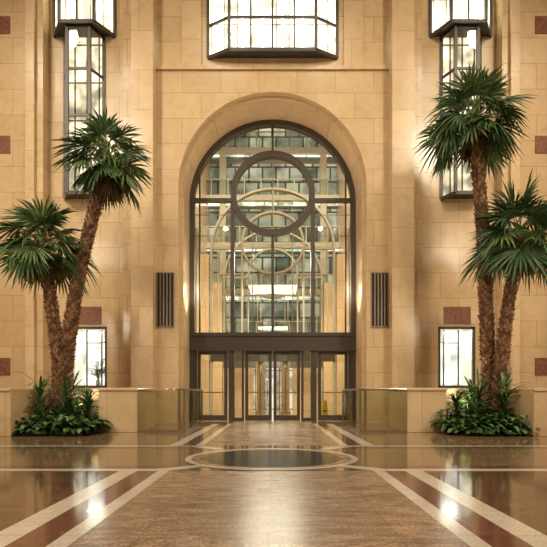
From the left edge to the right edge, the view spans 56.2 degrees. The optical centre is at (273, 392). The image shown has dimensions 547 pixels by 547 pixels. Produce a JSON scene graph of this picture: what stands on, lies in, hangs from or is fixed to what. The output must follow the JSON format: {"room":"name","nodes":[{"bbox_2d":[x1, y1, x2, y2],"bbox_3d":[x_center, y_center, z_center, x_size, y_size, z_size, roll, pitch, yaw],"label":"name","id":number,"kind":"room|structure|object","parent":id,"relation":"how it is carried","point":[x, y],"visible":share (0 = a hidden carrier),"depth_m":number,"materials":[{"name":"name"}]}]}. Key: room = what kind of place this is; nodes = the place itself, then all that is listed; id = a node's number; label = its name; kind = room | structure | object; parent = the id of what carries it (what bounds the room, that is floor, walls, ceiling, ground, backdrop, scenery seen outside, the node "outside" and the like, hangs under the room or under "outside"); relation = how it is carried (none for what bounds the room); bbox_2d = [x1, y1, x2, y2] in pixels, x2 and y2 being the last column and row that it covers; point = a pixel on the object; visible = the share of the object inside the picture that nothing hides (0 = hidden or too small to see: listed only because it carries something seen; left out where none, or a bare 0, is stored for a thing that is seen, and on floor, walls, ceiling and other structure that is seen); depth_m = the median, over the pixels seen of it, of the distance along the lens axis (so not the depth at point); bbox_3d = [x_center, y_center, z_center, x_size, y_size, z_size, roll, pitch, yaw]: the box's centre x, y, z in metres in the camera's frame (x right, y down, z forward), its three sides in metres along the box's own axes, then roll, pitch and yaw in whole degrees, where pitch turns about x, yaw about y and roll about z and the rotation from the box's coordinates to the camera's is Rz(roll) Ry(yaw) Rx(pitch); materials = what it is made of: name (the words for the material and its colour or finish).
{"room":"hotel lobby","nodes":[
{"label":"hotel lobby","id":0,"kind":"room"},
{"bbox_2d":[0,0,122,388],"bbox_3d":[-8.705,-7.500,16.825,7.650,17.000,0.950,0,0,0],"label":"wall","id":1,"kind":"structure","parent":0,"point":[31,58],"depth_m":16.50,"materials":[{"name":"stone"}]},
{"bbox_2d":[52,0,115,37],"bbox_3d":[-6.250,-13.100,16.600,2.098,2.712,0.798,0,0,0],"label":"window","id":2,"kind":"structure","parent":1,"relation":"in","point":[101,14],"depth_m":16.93,"materials":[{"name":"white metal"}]},
{"bbox_2d":[63,24,105,200],"bbox_3d":[-6.250,-9.085,16.675,1.378,5.442,0.648,0,0,0],"label":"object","id":3,"kind":"structure","parent":1,"relation":"in","point":[84,46],"depth_m":16.93,"materials":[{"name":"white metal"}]},
{"bbox_2d":[73,327,106,387],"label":"window","id":4,"kind":"structure","parent":1,"relation":"in","point":[92,341],"depth_m":18.10,"materials":[{"name":"white glass"}]},
{"bbox_2d":[90,359,104,384],"bbox_3d":[-5.971,-0.672,17.550,0.649,1.005,0.620,0,0,0],"label":"flower vase","id":5,"kind":"object","parent":4,"relation":"on","point":[98,382],"visible":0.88,"depth_m":17.50,"materials":[{"name":"ceramic"}]},
{"bbox_2d":[123,0,421,423],"bbox_3d":[-0.030,-7.500,17.475,9.700,17.000,2.450,0,0,0],"label":"wall","id":6,"kind":"structure","parent":0,"point":[366,102],"depth_m":16.70,"materials":[{"name":"stone"}]},
{"bbox_2d":[156,272,173,326],"bbox_3d":[-3.520,-3.040,16.669,0.570,1.780,0.057,0,0,0],"label":"air vent","id":7,"kind":"object","parent":6,"relation":"in","point":[164,280],"visible":1,"depth_m":16.66,"materials":[{"name":"black metal"}]},
{"bbox_2d":[198,351,226,420],"bbox_3d":[-2.180,-0.251,18.257,1.060,2.478,0.166,0,0,0],"label":"door","id":8,"kind":"structure","parent":6,"relation":"in","point":[205,417],"depth_m":18.26,"materials":[{"name":"brown metal"}]},
{"bbox_2d":[245,351,271,420],"bbox_3d":[-0.535,-0.251,18.257,0.950,2.478,0.166,0,0,0],"label":"door","id":9,"kind":"structure","parent":6,"relation":"in","point":[247,417],"depth_m":18.26,"materials":[{"name":"brown metal"}]},
{"bbox_2d":[189,119,355,420],"bbox_3d":[-0.030,-4.353,18.300,5.900,10.705,0.400,0,0,0],"label":"window","id":10,"kind":"structure","parent":6,"relation":"in","point":[232,340],"depth_m":18.16,"materials":[{"name":"brown metal"}]},
{"bbox_2d":[206,0,338,59],"bbox_3d":[-0.030,-12.560,16.490,4.298,3.392,0.518,0,0,0],"label":"window","id":11,"kind":"structure","parent":6,"relation":"in","point":[234,28],"depth_m":16.68,"materials":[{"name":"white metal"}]},
{"bbox_2d":[195,351,350,420],"bbox_3d":[-0.030,-0.250,18.300,5.560,2.500,0.240,0,0,0],"label":"door frame","id":12,"kind":"structure","parent":6,"relation":"attached to","point":[313,354],"depth_m":18.22,"materials":[{"name":"brown metal"}]},
{"bbox_2d":[273,351,299,420],"bbox_3d":[0.475,-0.251,18.257,0.950,2.478,0.166,0,0,0],"label":"door","id":13,"kind":"structure","parent":6,"relation":"in","point":[276,417],"depth_m":18.26,"materials":[{"name":"brown metal"}]},
{"bbox_2d":[318,351,347,420],"bbox_3d":[2.120,-0.251,18.257,1.060,2.478,0.166,0,0,0],"label":"door","id":14,"kind":"structure","parent":6,"relation":"in","point":[345,353],"depth_m":18.26,"materials":[{"name":"brown metal"}]},
{"bbox_2d":[371,272,388,326],"bbox_3d":[3.460,-3.040,16.669,0.570,1.780,0.057,0,0,0],"label":"air vent","id":15,"kind":"object","parent":6,"relation":"in","point":[379,280],"visible":1,"depth_m":16.66,"materials":[{"name":"black metal"}]},
{"bbox_2d":[195,163,349,417],"bbox_3d":[-0.030,-10.000,26.360,9.000,22.000,15.280,0,0,0],"label":"wall","id":16,"kind":"structure","parent":0,"point":[205,184],"depth_m":24.52,"materials":[{"name":"beige stone"}]},
{"bbox_2d":[210,187,334,413],"bbox_3d":[-0.030,-4.353,24.300,5.900,10.705,0.400,0,0,0],"label":"window","id":17,"kind":"structure","parent":16,"relation":"in","point":[238,354],"depth_m":24.17,"materials":[{"name":"paint"}]},
{"bbox_2d":[223,233,322,409],"bbox_3d":[-0.030,-4.353,30.500,5.900,10.705,0.400,0,0,0],"label":"window","id":18,"kind":"structure","parent":16,"relation":"in","point":[237,364],"depth_m":30.36,"materials":[{"name":"paint"}]},
{"bbox_2d":[207,128,338,408],"bbox_3d":[-0.030,-10.500,33.000,18.000,23.000,2.600,0,0,0],"label":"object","id":19,"kind":"structure","parent":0,"point":[319,162],"depth_m":34.00,"materials":[{"name":"glass"}]},
{"bbox_2d":[0,409,546,546],"bbox_3d":[-0.030,1.097,12.000,25.000,0.205,48.000,0,0,0],"label":"floor","id":20,"kind":"structure","parent":0,"point":[227,483],"depth_m":5.30,"materials":[{"name":"brown stone"}]},
{"bbox_2d":[0,388,155,436],"bbox_3d":[-6.980,0.435,13.300,7.100,1.130,3.260,0,0,0],"label":"planter","id":21,"kind":"object","parent":20,"relation":"on","point":[127,409],"visible":0.69,"depth_m":13.00,"materials":[{"name":"stone"}]},
{"bbox_2d":[18,371,61,418],"bbox_3d":[-5.792,0.206,12.806,1.144,1.500,1.371,0,0,-21],"label":"dracaena plant","id":22,"kind":"object","parent":21,"relation":"in","point":[40,388],"visible":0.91,"depth_m":12.72,"materials":[{"name":"green plant"}]},
{"bbox_2d":[0,195,103,415],"bbox_3d":[-6.059,-2.094,13.726,2.890,6.105,2.909,0,0,0],"label":"fan palm","id":23,"kind":"object","parent":21,"relation":"in","point":[38,263],"visible":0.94,"depth_m":13.46,"materials":[{"name":"green plant"}]},
{"bbox_2d":[3,404,113,433],"bbox_3d":[-5.236,0.616,13.212,2.620,0.680,3.423,0,0,0],"label":"bed","id":24,"kind":"object","parent":21,"relation":"in","point":[57,423],"visible":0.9,"depth_m":12.05,"materials":[{"name":"green plant"}]},
{"bbox_2d":[41,375,90,417],"bbox_3d":[-5.187,0.251,12.844,1.380,1.409,1.087,0,0,0],"label":"dracaena plant","id":25,"kind":"object","parent":21,"relation":"in","point":[63,392],"visible":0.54,"depth_m":12.83,"materials":[{"name":"green plant"}]},
{"bbox_2d":[53,390,79,417],"bbox_3d":[-5.009,0.419,12.565,0.737,1.076,0.898,0,0,-41],"label":"dracaena plant","id":26,"kind":"object","parent":21,"relation":"in","point":[68,401],"visible":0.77,"depth_m":12.52,"materials":[{"name":"green plant"}]},
{"bbox_2d":[48,370,93,406],"bbox_3d":[-5.522,0.093,14.020,1.283,1.725,1.330,0,0,0],"label":"dracaena plant","id":27,"kind":"object","parent":21,"relation":"in","point":[75,378],"visible":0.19,"depth_m":14.05,"materials":[{"name":"green plant"}]},
{"bbox_2d":[73,383,103,419],"bbox_3d":[-4.739,0.351,13.104,1.065,1.211,1.202,0,0,0],"label":"dracaena plant","id":28,"kind":"object","parent":21,"relation":"in","point":[87,400],"visible":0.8,"depth_m":13.04,"materials":[{"name":"green plant"}]},
{"bbox_2d":[50,107,155,414],"bbox_3d":[-4.485,-3.296,13.647,2.719,8.550,2.745,0,0,25],"label":"fan palm","id":29,"kind":"object","parent":21,"relation":"in","point":[110,180],"visible":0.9,"depth_m":13.57,"materials":[{"name":"green plant"}]},
{"bbox_2d":[138,388,202,432],"bbox_3d":[-2.825,0.440,14.525,1.210,1.120,3.220,0,0,0],"label":"glass railing","id":30,"kind":"object","parent":20,"relation":"on","point":[184,390],"visible":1,"depth_m":12.93,"materials":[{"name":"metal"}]},
{"bbox_2d":[255,362,265,413],"bbox_3d":[-0.650,-0.560,25.200,0.540,3.120,0.540,0,0,0],"label":"column","id":31,"kind":"structure","parent":20,"relation":"on","point":[259,365],"depth_m":25.02,"materials":[{"name":"stone"}]},
{"bbox_2d":[280,362,290,413],"bbox_3d":[0.590,-0.560,25.200,0.540,3.120,0.540,0,0,0],"label":"column","id":32,"kind":"structure","parent":20,"relation":"on","point":[285,366],"depth_m":25.03,"materials":[{"name":"stone"}]},
{"bbox_2d":[321,398,327,414],"bbox_3d":[1.910,0.600,19.200,0.260,0.792,0.380,0,0,0],"label":"sign","id":33,"kind":"object","parent":20,"relation":"on","point":[324,410],"visible":0.77,"depth_m":19.11,"materials":[{"name":"yellow plastic"}]},
{"bbox_2d":[342,388,406,432],"bbox_3d":[2.765,0.440,14.525,1.210,1.120,3.220,0,0,0],"label":"glass railing","id":34,"kind":"object","parent":20,"relation":"on","point":[365,390],"visible":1,"depth_m":12.94,"materials":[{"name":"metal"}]},
{"bbox_2d":[390,388,546,436],"bbox_3d":[6.920,0.435,13.300,7.100,1.130,3.260,0,0,0],"label":"planter","id":35,"kind":"object","parent":20,"relation":"on","point":[411,410],"visible":0.62,"depth_m":13.00,"materials":[{"name":"stone"}]},
{"bbox_2d":[446,388,471,418],"bbox_3d":[4.738,0.384,13.065,1.030,1.145,1.029,0,0,-37],"label":"dracaena plant","id":36,"kind":"object","parent":35,"relation":"in","point":[455,402],"visible":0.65,"depth_m":13.03,"materials":[{"name":"green plant"}]},
{"bbox_2d":[449,376,479,413],"bbox_3d":[5.388,0.235,14.148,1.378,1.441,1.280,0,0,0],"label":"dracaena plant","id":37,"kind":"object","parent":35,"relation":"in","point":[468,383],"visible":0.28,"depth_m":14.15,"materials":[{"name":"green plant"}]},
{"bbox_2d":[460,392,487,419],"bbox_3d":[4.947,0.435,12.624,0.827,1.043,0.905,0,0,0],"label":"dracaena plant","id":38,"kind":"object","parent":35,"relation":"in","point":[477,407],"visible":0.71,"depth_m":12.58,"materials":[{"name":"green plant"}]},
{"bbox_2d":[411,61,537,414],"bbox_3d":[5.354,-3.919,13.758,3.118,9.759,3.046,0,0,0],"label":"fan palm","id":39,"kind":"object","parent":35,"relation":"in","point":[474,146],"visible":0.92,"depth_m":13.56,"materials":[{"name":"green plant"}]},
{"bbox_2d":[448,367,503,418],"bbox_3d":[5.068,0.143,12.845,1.194,1.626,1.261,0,0,-20],"label":"dracaena plant","id":40,"kind":"object","parent":35,"relation":"in","point":[475,389],"visible":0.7,"depth_m":12.83,"materials":[{"name":"green plant"}]},
{"bbox_2d":[428,402,541,434],"bbox_3d":[5.140,0.597,13.169,2.562,0.727,3.261,0,0,4],"label":"bed","id":41,"kind":"object","parent":35,"relation":"in","point":[455,424],"visible":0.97,"depth_m":12.09,"materials":[{"name":"green plant"}]},
{"bbox_2d":[457,168,546,417],"bbox_3d":[6.401,-2.355,13.299,2.964,6.631,3.214,0,0,0],"label":"fan palm","id":42,"kind":"object","parent":35,"relation":"in","point":[522,254],"visible":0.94,"depth_m":13.20,"materials":[{"name":"green plant"}]},
{"bbox_2d":[484,367,530,418],"bbox_3d":[5.742,0.148,12.707,1.121,1.615,1.226,0,0,-29],"label":"dracaena plant","id":43,"kind":"object","parent":35,"relation":"in","point":[503,397],"visible":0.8,"depth_m":12.70,"materials":[{"name":"green plant"}]},
{"bbox_2d":[422,0,546,388],"bbox_3d":[8.645,-7.500,16.825,7.650,17.000,0.950,0,0,0],"label":"wall","id":44,"kind":"structure","parent":0,"point":[518,40],"depth_m":16.85,"materials":[{"name":"stone"}]},
{"bbox_2d":[438,327,474,387],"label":"window","id":45,"kind":"structure","parent":44,"relation":"in","point":[454,343],"depth_m":18.03,"materials":[{"name":"white glass"}]},
{"bbox_2d":[440,24,481,200],"bbox_3d":[6.190,-9.085,16.675,1.378,5.442,0.648,0,0,0],"label":"window","id":46,"kind":"structure","parent":44,"relation":"in","point":[460,45],"depth_m":16.93,"materials":[{"name":"white glass"}]},
{"bbox_2d":[429,0,492,37],"bbox_3d":[6.190,-13.100,16.600,2.098,2.712,0.798,0,0,0],"label":"window","id":47,"kind":"structure","parent":44,"relation":"in","point":[443,14],"depth_m":16.93,"materials":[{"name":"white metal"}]}
]}

